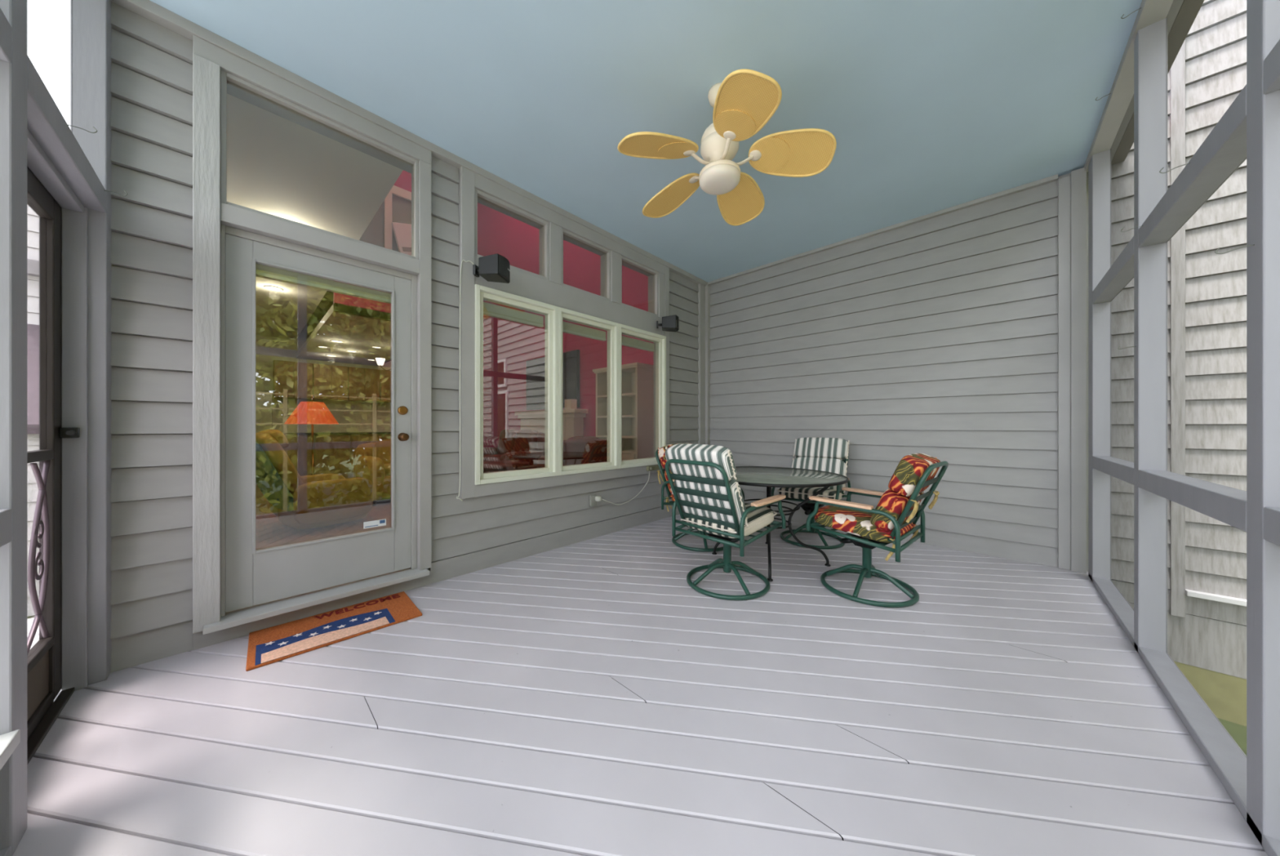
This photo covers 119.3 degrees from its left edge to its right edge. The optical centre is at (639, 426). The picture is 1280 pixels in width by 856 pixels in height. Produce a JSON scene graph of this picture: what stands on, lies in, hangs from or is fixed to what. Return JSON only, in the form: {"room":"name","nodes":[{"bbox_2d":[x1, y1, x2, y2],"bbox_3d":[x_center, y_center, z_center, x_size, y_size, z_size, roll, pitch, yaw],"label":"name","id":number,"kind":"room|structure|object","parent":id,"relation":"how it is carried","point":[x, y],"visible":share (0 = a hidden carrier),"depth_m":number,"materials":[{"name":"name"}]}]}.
{"room":"screened porch","nodes":[
{"label":"screened porch","id":0,"kind":"room"},
{"bbox_2d":[226,93,403,340],"bbox_3d":[-5.156,-1.960,5.071,8.140,0.120,1.320,0,0,43],"label":"ceiling","id":1,"kind":"structure","parent":0,"point":[277,166],"depth_m":2.92,"materials":[{"name":"white"}]},
{"bbox_2d":[255,290,391,432],"bbox_3d":[-6.737,-2.850,9.257,0.100,8.000,5.250,0,0,43],"label":"wall","id":2,"kind":"structure","parent":0,"point":[351,415],"depth_m":8.50,"materials":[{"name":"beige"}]},
{"bbox_2d":[272,360,312,399],"bbox_3d":[-7.507,-0.990,8.108,0.348,0.780,0.612,0,0,43],"label":"upper cabinet","id":3,"kind":"object","parent":2,"relation":"attached to","point":[291,380],"visible":0.88,"depth_m":7.98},
{"bbox_2d":[312,363,347,400],"bbox_3d":[-7.082,-0.990,8.560,0.348,0.780,0.612,0,0,43],"label":"upper cabinet","id":4,"kind":"object","parent":2,"relation":"attached to","point":[330,382],"visible":0.88,"depth_m":8.43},
{"bbox_2d":[346,366,379,401],"bbox_3d":[-6.658,-0.990,9.011,0.348,0.780,0.612,0,0,43],"label":"upper cabinet","id":5,"kind":"object","parent":2,"relation":"attached to","point":[363,384],"visible":0.98,"depth_m":8.88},
{"bbox_2d":[255,471,391,544],"bbox_3d":[-3.773,1.100,6.468,8.040,0.100,5.250,0,0,43],"label":"floor","id":6,"kind":"structure","parent":0,"point":[268,528],"depth_m":4.03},
{"bbox_2d":[255,390,272,432],"bbox_3d":[-7.879,0.175,7.428,0.722,1.750,0.820,0,0,43],"label":"refrigerator","id":7,"kind":"object","parent":6,"relation":"on","point":[264,399],"visible":0.15,"depth_m":7.42,"materials":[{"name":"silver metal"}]},
{"bbox_2d":[283,434,314,475],"bbox_3d":[-7.416,0.615,8.023,0.598,0.870,0.612,0,0,43],"label":"base cabinet","id":8,"kind":"object","parent":6,"relation":"on","point":[299,449],"visible":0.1,"depth_m":7.88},
{"bbox_2d":[284,395,338,474],"bbox_3d":[-4.199,0.325,4.803,0.528,1.450,0.530,0,0,43],"label":"floor lamp","id":9,"kind":"object","parent":6,"relation":"on","point":[312,412],"visible":0.7,"depth_m":4.69,"materials":[{"name":"orange"}]},
{"bbox_2d":[255,429,373,528],"bbox_3d":[-3.501,0.535,3.921,0.790,1.010,0.991,0,0,31],"label":"reclining chair","id":10,"kind":"object","parent":6,"relation":"on","point":[313,500],"visible":0.94,"depth_m":3.68,"materials":[{"name":"fabric"}]},
{"bbox_2d":[257,429,288,448],"bbox_3d":[-3.634,0.133,3.702,0.500,0.206,0.161,0,0,31],"label":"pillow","id":11,"kind":"object","parent":10,"relation":"on","point":[273,437],"depth_m":3.56,"materials":[{"name":"fabric"}]},
{"bbox_2d":[255,523,391,549],"bbox_3d":[-2.748,1.044,3.135,1.100,0.012,1.400,0,0,43],"label":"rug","id":12,"kind":"object","parent":6,"relation":"on","point":[388,525],"visible":0.07,"depth_m":3.52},
{"bbox_2d":[314,434,350,474],"bbox_3d":[-6.992,0.615,8.474,0.598,0.870,0.612,0,0,43],"label":"base cabinet","id":13,"kind":"object","parent":6,"relation":"on","point":[331,451],"visible":0.95,"depth_m":8.26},
{"bbox_2d":[350,433,382,472],"bbox_3d":[-6.567,0.615,8.926,0.598,0.870,0.612,0,0,43],"label":"base cabinet","id":14,"kind":"object","parent":6,"relation":"on","point":[360,438],"visible":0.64,"depth_m":8.62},
{"bbox_2d":[353,439,391,506],"bbox_3d":[-3.385,0.618,5.588,0.890,0.863,1.300,0,0,43],"label":"sofa","id":15,"kind":"object","parent":6,"relation":"on","point":[372,460],"visible":0.27,"depth_m":5.04,"materials":[{"name":"fabric"}]},
{"bbox_2d":[373,439,391,463],"bbox_3d":[-3.571,0.405,5.763,0.235,0.436,0.860,0,0,43],"label":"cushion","id":16,"kind":"object","parent":15,"relation":"on","point":[382,448],"depth_m":5.47,"materials":[{"name":"fabric"}]},
{"bbox_2d":[483,460,529,470],"bbox_3d":[-1.881,0.768,4.859,0.860,0.576,0.860,0,0,43],"label":"coffee table","id":17,"kind":"object","parent":6,"relation":"on","point":[487,464],"visible":0.23,"depth_m":4.73,"materials":[{"name":"brown wood"}]},
{"bbox_2d":[483,429,545,472],"bbox_3d":[-2.475,0.554,6.854,1.700,0.992,0.890,0,0,43],"label":"leather sofa","id":18,"kind":"object","parent":6,"relation":"on","point":[526,445],"visible":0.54,"depth_m":6.63,"materials":[{"name":"brown leather"}]},
{"bbox_2d":[497,429,518,453],"bbox_3d":[-2.530,0.340,7.256,0.630,0.565,0.247,0,0,43],"label":"cushion","id":19,"kind":"object","parent":18,"relation":"on","point":[507,437],"depth_m":7.14,"materials":[{"name":"brown fabric"}]},
{"bbox_2d":[513,429,537,451],"bbox_3d":[-2.071,0.340,6.824,0.630,0.565,0.247,0,0,43],"label":"cushion","id":20,"kind":"object","parent":18,"relation":"on","point":[523,439],"depth_m":6.68,"materials":[{"name":"brown fabric"}]},
{"bbox_2d":[515,408,587,439],"bbox_3d":[-1.938,0.360,7.921,2.260,1.380,0.320,0,0,43],"label":"fireplace","id":21,"kind":"object","parent":6,"relation":"on","point":[573,419],"visible":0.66,"depth_m":7.37,"materials":[{"name":"beige"}]},
{"bbox_2d":[515,408,587,418],"bbox_3d":[-1.938,-0.250,7.921,2.260,0.160,0.320,0,0,43],"label":"mantel shelf","id":22,"kind":"object","parent":21,"relation":"attached to","point":[575,413],"depth_m":7.72,"materials":[{"name":"beige"}]},
{"bbox_2d":[537,435,607,467],"bbox_3d":[-0.909,0.594,5.389,0.950,0.913,0.890,0,0,-32],"label":"leather armchair","id":23,"kind":"object","parent":6,"relation":"on","point":[576,449],"visible":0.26,"depth_m":5.01,"materials":[{"name":"brown leather"}]},
{"bbox_2d":[592,362,653,459],"bbox_3d":[-0.291,0.030,6.316,1.080,2.040,0.420,0,0,43],"label":"bookcase","id":24,"kind":"object","parent":6,"relation":"on","point":[637,377],"visible":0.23,"depth_m":6.10,"materials":[{"name":"beige"}]},
{"bbox_2d":[296,302,391,365],"bbox_3d":[-5.303,-1.550,7.133,5.100,0.100,1.480,0,0,43],"label":"ceiling","id":25,"kind":"structure","parent":0,"point":[358,333],"depth_m":6.35,"materials":[{"name":"white"}]},
{"bbox_2d":[333,170,411,365],"bbox_3d":[-5.310,-4.175,7.125,5.100,5.350,1.580,0,0,43],"label":"wall header","id":26,"kind":"structure","parent":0,"point":[403,181],"depth_m":5.15,"materials":[{"name":"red paint"}]},
{"bbox_2d":[359,194,411,252],"bbox_3d":[-3.440,-2.650,5.380,0.014,1.300,1.440,0,0,43],"label":"wall","id":27,"kind":"structure","parent":0,"point":[374,233],"depth_m":5.23,"materials":[{"name":"beige"}]},
{"bbox_2d":[391,222,411,255],"bbox_3d":[-3.339,-2.690,5.421,0.066,0.505,0.433,0,0,43],"label":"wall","id":28,"kind":"structure","parent":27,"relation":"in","point":[402,232],"depth_m":5.34,"materials":[{"name":"white"}]},
{"bbox_2d":[110,1,698,672],"bbox_3d":[-0.835,-0.475,3.600,0.170,3.350,5.140,0,0,43],"label":"wall","id":29,"kind":"structure","parent":0,"point":[151,91],"depth_m":1.90,"materials":[{"name":"paint"}]},
{"bbox_2d":[26,0,72,132],"bbox_3d":[-2.144,-1.532,1.323,0.913,0.935,0.001,0,0,43],"label":"window","id":30,"kind":"structure","parent":29,"relation":"in","point":[49,22],"depth_m":1.47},
{"bbox_2d":[26,165,79,764],"bbox_3d":[-2.157,0.070,1.309,1.035,2.160,0.080,0,0,43],"label":"door","id":31,"kind":"structure","parent":29,"relation":"in","point":[44,657],"depth_m":1.53,"materials":[{"name":"brown metal"}]},
{"bbox_2d":[26,460,50,655],"bbox_3d":[-2.188,0.495,1.317,0.595,0.715,0.014,0,0,43],"label":"grille","id":32,"kind":"object","parent":31,"relation":"attached to","point":[42,506],"depth_m":1.46,"materials":[{"name":"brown metal"}]},
{"bbox_2d":[26,128,88,690],"bbox_3d":[-2.142,0.092,1.330,0.918,2.115,0.062,0,0,43],"label":"door frame","id":33,"kind":"structure","parent":29,"relation":"attached to","point":[74,224],"depth_m":1.63,"materials":[{"name":"paint"}]},
{"bbox_2d":[26,54,106,212],"bbox_3d":[-2.117,-1.015,1.352,0.913,0.100,0.092,0,0,43],"label":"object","id":34,"kind":"structure","parent":29,"relation":"attached to","point":[46,122],"depth_m":1.31,"materials":[{"name":"paint"}]},
{"bbox_2d":[72,0,111,684],"bbox_3d":[-2.484,-0.435,1.698,0.095,3.170,0.092,0,0,43],"label":"post","id":35,"kind":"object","parent":29,"relation":"attached to","point":[91,19],"depth_m":1.68,"materials":[{"name":"paint"}]},
{"bbox_2d":[192,53,220,633],"bbox_3d":[-2.265,-0.421,1.960,0.075,2.948,0.093,0,0,43],"label":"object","id":36,"kind":"structure","parent":29,"relation":"attached to","point":[206,73],"depth_m":1.93,"materials":[{"name":"paint"}]},
{"bbox_2d":[220,224,225,616],"bbox_3d":[-2.276,-0.031,2.046,0.080,2.110,0.016,0,0,43],"label":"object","id":37,"kind":"structure","parent":29,"relation":"attached to","point":[222,226],"depth_m":2.02,"materials":[{"name":"paint"}]},
{"bbox_2d":[192,35,431,164],"bbox_3d":[-1.918,-1.945,2.336,0.065,0.100,1.115,0,0,43],"label":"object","id":38,"kind":"structure","parent":29,"relation":"attached to","point":[229,63],"depth_m":2.22,"materials":[{"name":"paint"}]},
{"bbox_2d":[203,567,429,634],"bbox_3d":[-1.931,1.039,2.351,0.225,0.030,1.047,0,0,43],"label":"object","id":39,"kind":"structure","parent":29,"relation":"attached to","point":[262,611],"depth_m":2.22,"materials":[{"name":"paint"}]},
{"bbox_2d":[225,233,411,612],"bbox_3d":[-1.934,-0.018,2.349,0.114,2.055,0.894,0,0,43],"label":"door","id":40,"kind":"structure","parent":29,"relation":"in","point":[253,576],"depth_m":2.18,"materials":[{"name":"paint"}]},
{"bbox_2d":[225,225,411,279],"bbox_3d":[-1.965,-1.065,2.377,0.080,0.041,0.894,0,0,43],"label":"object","id":41,"kind":"structure","parent":29,"relation":"attached to","point":[229,230],"depth_m":2.28,"materials":[{"name":"paint"}]},
{"bbox_2d":[220,69,418,259],"bbox_3d":[-1.927,-1.538,2.355,0.065,0.713,0.944,0,0,43],"label":"window","id":42,"kind":"structure","parent":29,"relation":"in","point":[225,77],"depth_m":2.25,"materials":[{"name":"paint"}]},
{"bbox_2d":[220,202,419,275],"bbox_3d":[-1.913,-1.134,2.341,0.065,0.096,0.944,0,0,43],"label":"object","id":43,"kind":"structure","parent":29,"relation":"attached to","point":[233,216],"depth_m":2.25,"materials":[{"name":"paint"}]},
{"bbox_2d":[255,263,391,303],"bbox_3d":[-1.984,-0.898,2.395,0.042,0.063,0.670,0,0,43],"label":"window shade","id":44,"kind":"object","parent":29,"relation":"attached to","point":[261,271],"visible":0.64,"depth_m":2.35,"materials":[{"name":"beige"}]},
{"bbox_2d":[111,0,707,285],"bbox_3d":[-0.764,-2.022,3.555,0.075,0.055,4.970,0,0,43],"label":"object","id":45,"kind":"structure","parent":29,"relation":"attached to","point":[147,9],"depth_m":2.31,"materials":[{"name":"paint"}]},
{"bbox_2d":[409,274,417,568],"bbox_3d":[-1.647,-0.031,2.715,0.080,2.110,0.034,0,0,43],"label":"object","id":46,"kind":"structure","parent":29,"relation":"attached to","point":[414,277],"depth_m":2.69,"materials":[{"name":"paint"}]},
{"bbox_2d":[417,160,431,569],"bbox_3d":[-1.563,-0.435,2.713,0.065,2.920,0.078,0,0,43],"label":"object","id":47,"kind":"structure","parent":29,"relation":"attached to","point":[424,277],"depth_m":2.69,"materials":[{"name":"paint"}]},
{"bbox_2d":[458,165,474,498],"bbox_3d":[-1.353,-0.721,2.928,0.055,2.558,0.100,0,0,43],"label":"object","id":48,"kind":"structure","parent":29,"relation":"attached to","point":[466,184],"depth_m":2.90,"materials":[{"name":"paint"}]},
{"bbox_2d":[472,253,510,283],"bbox_3d":[-1.152,-1.215,2.903,0.267,0.155,0.197,0,0,5],"label":"wall speaker","id":49,"kind":"object","parent":29,"relation":"attached to","point":[495,268],"visible":1,"depth_m":2.83,"materials":[{"name":"black plastic"}]},
{"bbox_2d":[474,187,549,280],"bbox_3d":[-1.103,-1.613,3.239,0.075,0.545,0.694,0,0,43],"label":"window","id":50,"kind":"structure","parent":29,"relation":"in","point":[482,196],"depth_m":3.28,"materials":[{"name":"paint"}]},
{"bbox_2d":[474,284,558,484],"bbox_3d":[-1.064,-0.328,3.254,0.110,1.576,0.767,0,0,43],"label":"window","id":51,"kind":"structure","parent":29,"relation":"in","point":[482,293],"depth_m":3.24,"materials":[{"name":"white"}]},
{"bbox_2d":[483,302,543,327],"bbox_3d":[-1.123,-0.981,3.309,0.042,0.098,0.600,0,0,43],"label":"window shade","id":52,"kind":"object","parent":51,"relation":"attached to","point":[489,309],"visible":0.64,"depth_m":3.29,"materials":[{"name":"beige"}]},
{"bbox_2d":[549,222,561,284],"bbox_3d":[-0.800,-1.613,3.520,0.050,0.545,0.130,0,0,43],"label":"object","id":53,"kind":"structure","parent":29,"relation":"attached to","point":[555,231],"depth_m":3.50,"materials":[{"name":"paint"}]},
{"bbox_2d":[474,256,664,335],"bbox_3d":[-0.515,-1.229,3.826,0.045,0.222,2.357,0,0,43],"label":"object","id":54,"kind":"structure","parent":29,"relation":"attached to","point":[522,284],"depth_m":3.63,"materials":[{"name":"paint"}]},
{"bbox_2d":[474,464,664,497],"bbox_3d":[-0.512,0.510,3.823,0.055,0.096,2.357,0,0,43],"label":"window sill","id":55,"kind":"structure","parent":29,"relation":"attached to","point":[480,490],"depth_m":3.48,"materials":[{"name":"paint"}]},
{"bbox_2d":[474,172,665,274],"bbox_3d":[-0.512,-1.942,3.823,0.055,0.115,2.357,0,0,43],"label":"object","id":56,"kind":"structure","parent":29,"relation":"attached to","point":[482,184],"depth_m":3.52,"materials":[{"name":"paint"}]},
{"bbox_2d":[561,228,610,300],"bbox_3d":[-0.557,-1.613,3.818,0.075,0.545,0.638,0,0,43],"label":"window","id":57,"kind":"structure","parent":29,"relation":"in","point":[565,233],"depth_m":3.88,"materials":[{"name":"paint"}]},
{"bbox_2d":[558,306,618,475],"bbox_3d":[-0.535,-0.328,3.817,0.110,1.576,0.778,0,0,43],"label":"window","id":58,"kind":"structure","parent":29,"relation":"in","point":[612,327],"depth_m":3.96,"materials":[{"name":"white"}]},
{"bbox_2d":[563,321,606,341],"bbox_3d":[-0.592,-0.981,3.874,0.042,0.098,0.610,0,0,43],"label":"window shade","id":59,"kind":"object","parent":58,"relation":"attached to","point":[571,328],"visible":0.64,"depth_m":3.87,"materials":[{"name":"beige"}]},
{"bbox_2d":[610,250,621,304],"bbox_3d":[-0.271,-1.613,4.082,0.050,0.545,0.138,0,0,43],"label":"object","id":60,"kind":"structure","parent":29,"relation":"attached to","point":[615,258],"depth_m":4.06,"materials":[{"name":"paint"}]},
{"bbox_2d":[621,255,658,316],"bbox_3d":[-0.022,-1.613,4.387,0.075,0.545,0.647,0,0,43],"label":"window","id":61,"kind":"structure","parent":29,"relation":"in","point":[655,274],"depth_m":4.55,"materials":[{"name":"paint"}]},
{"bbox_2d":[618,323,666,468],"bbox_3d":[0.009,-0.328,4.394,0.110,1.576,0.808,0,0,43],"label":"window","id":62,"kind":"structure","parent":29,"relation":"in","point":[660,340],"depth_m":4.62,"materials":[{"name":"white"}]},
{"bbox_2d":[664,266,669,444],"bbox_3d":[0.324,-0.721,4.710,0.055,2.558,0.080,0,0,43],"label":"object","id":63,"kind":"structure","parent":29,"relation":"attached to","point":[667,268],"depth_m":4.69,"materials":[{"name":"paint"}]},
{"bbox_2d":[697,283,705,444],"bbox_3d":[0.868,-0.430,5.297,0.045,3.160,0.125,0,0,43],"label":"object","id":64,"kind":"structure","parent":29,"relation":"attached to","point":[701,294],"depth_m":5.26,"materials":[{"name":"paint"}]},
{"bbox_2d":[477,202,653,457],"bbox_3d":[-2.022,-2.850,8.329,8.040,8.000,0.100,0,0,43],"label":"wall","id":65,"kind":"structure","parent":0,"point":[508,345],"depth_m":8.96,"materials":[{"name":"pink paint"}]},
{"bbox_2d":[526,349,579,409],"bbox_3d":[-1.927,-0.950,8.094,1.940,1.140,0.073,0,0,43],"label":"television","id":66,"kind":"object","parent":65,"relation":"attached to","point":[535,368],"visible":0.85,"depth_m":8.21,"materials":[{"name":"black plastic"}]},
{"bbox_2d":[12,513,1267,855],"bbox_3d":[-0.910,1.175,-0.091,7.200,0.050,10.620,0,0,43],"label":"floor","id":67,"kind":"structure","parent":0,"point":[582,698],"depth_m":1.42,"materials":[{"name":"paint"}]},
{"bbox_2d":[0,845,11,855],"bbox_3d":[-1.268,1.133,0.553,1.205,0.035,0.092,0,0,43],"label":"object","id":68,"kind":"structure","parent":67,"relation":"on","point":[6,851],"depth_m":0.98,"materials":[{"name":"paint"}]},
{"bbox_3d":[-1.283,0.982,0.538,1.205,0.265,0.025,0,0,43],"label":"trim","id":69,"kind":"structure","parent":68,"relation":"on","visible":0},
{"bbox_2d":[0,728,20,769],"bbox_3d":[-1.264,0.831,0.558,1.205,0.038,0.104,0,0,43],"label":"horizontal rail","id":70,"kind":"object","parent":69,"relation":"on","point":[9,741],"depth_m":0.97,"materials":[{"name":"paint"}]},
{"label":"window","id":71,"kind":"structure","parent":70,"relation":"attached to","visible":0},
{"bbox_2d":[0,508,11,546],"bbox_3d":[-1.268,0.263,0.553,1.205,0.090,0.092,0,0,43],"label":"horizontal rail","id":72,"kind":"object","parent":71,"relation":"attached to","point":[5,513],"depth_m":0.97,"materials":[{"name":"paint"}]},
{"bbox_2d":[0,0,26,855],"bbox_3d":[-1.746,-0.435,1.003,0.107,3.170,0.092,0,0,43],"label":"post","id":73,"kind":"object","parent":67,"relation":"on","point":[13,75],"depth_m":1.00,"materials":[{"name":"paint"}]},
{"bbox_2d":[245,591,422,671],"bbox_3d":[-1.738,1.141,2.171,0.740,0.018,0.437,0,0,-45],"label":"doormat","id":74,"kind":"object","parent":67,"relation":"on","point":[272,644],"visible":1,"depth_m":2.11,"materials":[{"name":"fabric"}]},
{"bbox_2d":[655,448,744,551],"bbox_3d":[0.573,0.688,3.763,0.652,0.923,0.721,0,0,-44],"label":"patio chair","id":75,"kind":"object","parent":67,"relation":"on","point":[678,535],"visible":0.22,"depth_m":3.69,"materials":[{"name":"green metal"}]},
{"bbox_2d":[665,458,786,599],"bbox_3d":[0.597,0.688,2.720,0.721,0.923,0.652,0,0,-42],"label":"patio chair","id":76,"kind":"object","parent":67,"relation":"on","point":[726,563],"visible":0.88,"depth_m":2.58,"materials":[{"name":"green metal"}]},
{"bbox_2d":[665,443,777,537],"bbox_3d":[0.599,0.434,2.721,0.712,0.627,0.549,0,0,-42],"label":"cushion","id":77,"kind":"object","parent":76,"relation":"on","point":[757,519],"visible":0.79,"depth_m":2.52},
{"bbox_2d":[711,466,848,581],"bbox_3d":[1.111,0.779,3.238,1.212,0.741,1.212,0,0,11],"label":"patio table","id":78,"kind":"object","parent":67,"relation":"on","point":[768,477],"visible":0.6,"depth_m":3.07,"materials":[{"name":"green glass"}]},
{"bbox_2d":[771,456,850,548],"bbox_3d":[1.774,0.688,3.839,0.652,0.923,0.721,0,0,40],"label":"patio chair","id":79,"kind":"object","parent":67,"relation":"on","point":[809,506],"visible":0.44,"depth_m":3.73,"materials":[{"name":"green metal"}]},
{"bbox_2d":[777,437,849,501],"bbox_3d":[1.773,0.434,3.838,0.549,0.627,0.712,0,0,40],"label":"cushion","id":80,"kind":"object","parent":79,"relation":"on","point":[824,454],"visible":0.75,"depth_m":3.90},
{"bbox_2d":[806,460,948,607],"bbox_3d":[1.654,0.688,2.616,0.652,0.923,0.721,0,0,-41],"label":"patio chair","id":81,"kind":"object","parent":67,"relation":"on","point":[868,570],"visible":0.87,"depth_m":2.53,"materials":[{"name":"green metal"}]},
{"bbox_2d":[814,453,940,560],"bbox_3d":[1.643,0.508,2.629,0.562,0.657,0.680,0,0,-41],"label":"cushion","id":82,"kind":"object","parent":81,"relation":"on","point":[910,468],"visible":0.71,"depth_m":2.37,"materials":[{"name":"fabric"}]},
{"bbox_2d":[1133,18,1166,652],"bbox_3d":[2.578,-0.435,1.893,0.089,3.170,0.080,0,0,43],"label":"post","id":83,"kind":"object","parent":67,"relation":"on","point":[1149,42],"depth_m":1.87,"materials":[{"name":"paint"}]},
{"bbox_2d":[1110,94,1133,266],"bbox_3d":[3.016,-1.498,2.301,0.001,1.005,1.115,0,0,43],"label":"window","id":84,"kind":"structure","parent":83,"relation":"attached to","point":[1122,150],"depth_m":2.46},
{"bbox_2d":[1092,235,1133,303],"bbox_3d":[2.987,-0.948,2.328,0.089,0.095,1.115,0,0,43],"label":"diagonal brace","id":85,"kind":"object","parent":84,"relation":"attached to","point":[1121,272],"depth_m":2.31,"materials":[{"name":"paint"}]},
{"bbox_2d":[1165,0,1237,192],"bbox_3d":[2.199,-1.498,1.434,0.001,1.005,1.107,0,0,43],"label":"window","id":86,"kind":"structure","parent":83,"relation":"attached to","point":[1198,32],"depth_m":1.59,"materials":[{"name":"glass"}]},
{"bbox_2d":[1246,0,1279,841],"bbox_3d":[1.760,-0.435,1.024,0.089,3.170,0.092,0,0,43],"label":"post","id":87,"kind":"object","parent":67,"relation":"on","point":[1263,16],"depth_m":1.02,"materials":[{"name":"paint"}]},
{"bbox_3d":[-0.796,-0.435,0.110,0.090,3.170,0.092,0,0,43],"label":"trim","id":88,"kind":"structure","parent":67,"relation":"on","visible":0},
{"label":"window","id":89,"kind":"structure","parent":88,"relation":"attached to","visible":0},
{"bbox_2d":[0,8,11,62],"bbox_3d":[-1.268,-1.015,0.553,1.205,0.100,0.092,0,0,43],"label":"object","id":90,"kind":"structure","parent":89,"relation":"attached to","point":[5,27],"depth_m":0.97,"materials":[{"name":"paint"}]},
{"bbox_2d":[149,0,1142,282],"bbox_3d":[0.321,-2.110,2.169,3.815,0.120,5.900,0,0,43],"label":"ceiling","id":91,"kind":"structure","parent":0,"point":[928,106],"depth_m":2.25,"materials":[{"name":"paint"}]},
{"bbox_2d":[617,69,836,225],"bbox_3d":[0.483,-1.762,2.335,1.228,0.577,1.241,0,0,43],"label":"ceiling fan","id":92,"kind":"object","parent":91,"relation":"hanging from","point":[745,100],"visible":1,"depth_m":2.19,"materials":[{"name":"beige"}]},
{"bbox_2d":[709,0,1246,725],"bbox_3d":[3.691,-2.000,2.938,7.550,8.100,0.202,0,0,43],"label":"wall","id":93,"kind":"structure","parent":0,"point":[937,337],"depth_m":3.45,"materials":[{"name":"paint"}]},
{"bbox_2d":[705,284,710,444],"bbox_3d":[0.959,-0.430,5.349,0.065,3.160,0.075,0,0,43],"label":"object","id":94,"kind":"structure","parent":93,"relation":"attached to","point":[707,286],"depth_m":5.31,"materials":[{"name":"paint"}]},
{"bbox_2d":[707,173,1057,284],"bbox_3d":[2.199,-2.033,4.209,3.344,0.035,0.055,0,0,43],"label":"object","id":95,"kind":"structure","parent":93,"relation":"attached to","point":[1053,178],"depth_m":3.74,"materials":[{"name":"paint"}]},
{"bbox_2d":[1057,175,1070,569],"bbox_3d":[3.441,-0.430,3.041,0.066,3.160,0.055,0,0,43],"label":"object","id":96,"kind":"structure","parent":93,"relation":"attached to","point":[1064,183],"depth_m":3.02,"materials":[{"name":"paint"}]},
{"bbox_2d":[1070,167,1086,573],"bbox_3d":[3.488,-0.440,2.983,0.081,3.180,0.075,0,0,43],"label":"post","id":97,"kind":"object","parent":93,"relation":"attached to","point":[1077,177],"depth_m":2.96,"materials":[{"name":"paint"}]},
{"bbox_2d":[1088,149,1110,579],"bbox_3d":[3.424,-0.435,2.792,0.089,3.170,0.160,0,0,43],"label":"post","id":98,"kind":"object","parent":93,"relation":"attached to","point":[1099,166],"depth_m":2.75,"materials":[{"name":"paint"}]},
{"bbox_2d":[1092,455,1133,484],"bbox_3d":[2.987,0.263,2.328,0.089,0.090,1.115,0,0,43],"label":"horizontal rail","id":99,"kind":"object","parent":93,"relation":"attached to","point":[1122,469],"depth_m":2.29,"materials":[{"name":"paint"}]},
{"bbox_2d":[1110,475,1133,609],"bbox_3d":[3.016,0.709,2.301,0.001,0.802,1.115,0,0,43],"label":"window","id":100,"kind":"structure","parent":93,"relation":"in","point":[1122,492],"depth_m":2.46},
{"bbox_2d":[1083,0,1173,172],"bbox_3d":[1.821,-2.025,1.074,0.131,0.050,5.080,0,0,43],"label":"top beam","id":101,"kind":"structure","parent":93,"relation":"attached to","point":[1150,12],"depth_m":2.22,"materials":[{"name":"paint"}]},
{"bbox_2d":[1088,571,1279,855],"bbox_3d":[1.776,1.130,1.040,0.089,0.040,4.970,0,0,43],"label":"bottom rail","id":102,"kind":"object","parent":93,"relation":"attached to","point":[1225,757],"depth_m":1.43,"materials":[{"name":"paint"}]},
{"bbox_2d":[1165,497,1213,713],"bbox_3d":[2.199,0.709,1.434,0.001,0.802,1.107,0,0,43],"label":"window","id":103,"kind":"structure","parent":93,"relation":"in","point":[1184,643],"depth_m":1.66,"materials":[{"name":"glass"}]},
{"bbox_2d":[1138,84,1246,247],"bbox_3d":[2.171,-0.948,1.460,0.089,0.095,1.107,0,0,43],"label":"diagonal brace","id":104,"kind":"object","parent":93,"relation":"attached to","point":[1224,150],"depth_m":1.38,"materials":[{"name":"paint"}]},
{"bbox_2d":[1138,469,1246,531],"bbox_3d":[2.171,0.263,1.460,0.089,0.090,1.107,0,0,43],"label":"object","id":105,"kind":"structure","parent":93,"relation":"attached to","point":[1227,504],"depth_m":1.35,"materials":[{"name":"paint"}]},
{"bbox_2d":[1263,506,1279,545],"bbox_3d":[1.280,0.263,0.513,0.089,0.090,1.311,0,0,43],"label":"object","id":106,"kind":"structure","parent":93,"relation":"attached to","point":[1271,514],"depth_m":0.99,"materials":[{"name":"paint"}]},
{"bbox_2d":[1110,276,1133,462],"bbox_3d":[3.016,-0.341,2.301,0.001,1.118,1.115,0,0,43],"label":"window","id":107,"kind":"structure","parent":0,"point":[1122,306],"depth_m":2.46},
{"bbox_2d":[1165,201,1204,476],"bbox_3d":[2.199,-0.341,1.434,0.001,1.118,1.107,0,0,43],"label":"window","id":108,"kind":"structure","parent":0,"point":[1182,249],"depth_m":1.69,"materials":[{"name":"glass"}]},
{"bbox_2d":[1263,39,1279,93],"bbox_3d":[1.280,-0.948,0.513,0.089,0.095,1.311,0,0,43],"label":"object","id":109,"kind":"structure","parent":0,"point":[1272,62],"depth_m":0.99,"materials":[{"name":"paint"}]},
{"label":"outside","id":110,"kind":"structure","parent":0,"visible":0},
{"bbox_2d":[26,614,1246,755],"bbox_3d":[3.426,2.075,3.641,60.000,0.150,70.000,0,0,43],"label":"ground","id":111,"kind":"structure","parent":110,"point":[1237,731],"depth_m":2.46,"materials":[{"name":"green plant"}]},
{"bbox_2d":[26,204,39,616],"bbox_3d":[-9.169,-0.700,2.587,2.300,5.400,7.200,0,0,43],"label":"building","id":112,"kind":"structure","parent":111,"relation":"on","point":[33,219],"depth_m":4.28,"materials":[{"name":"white"}]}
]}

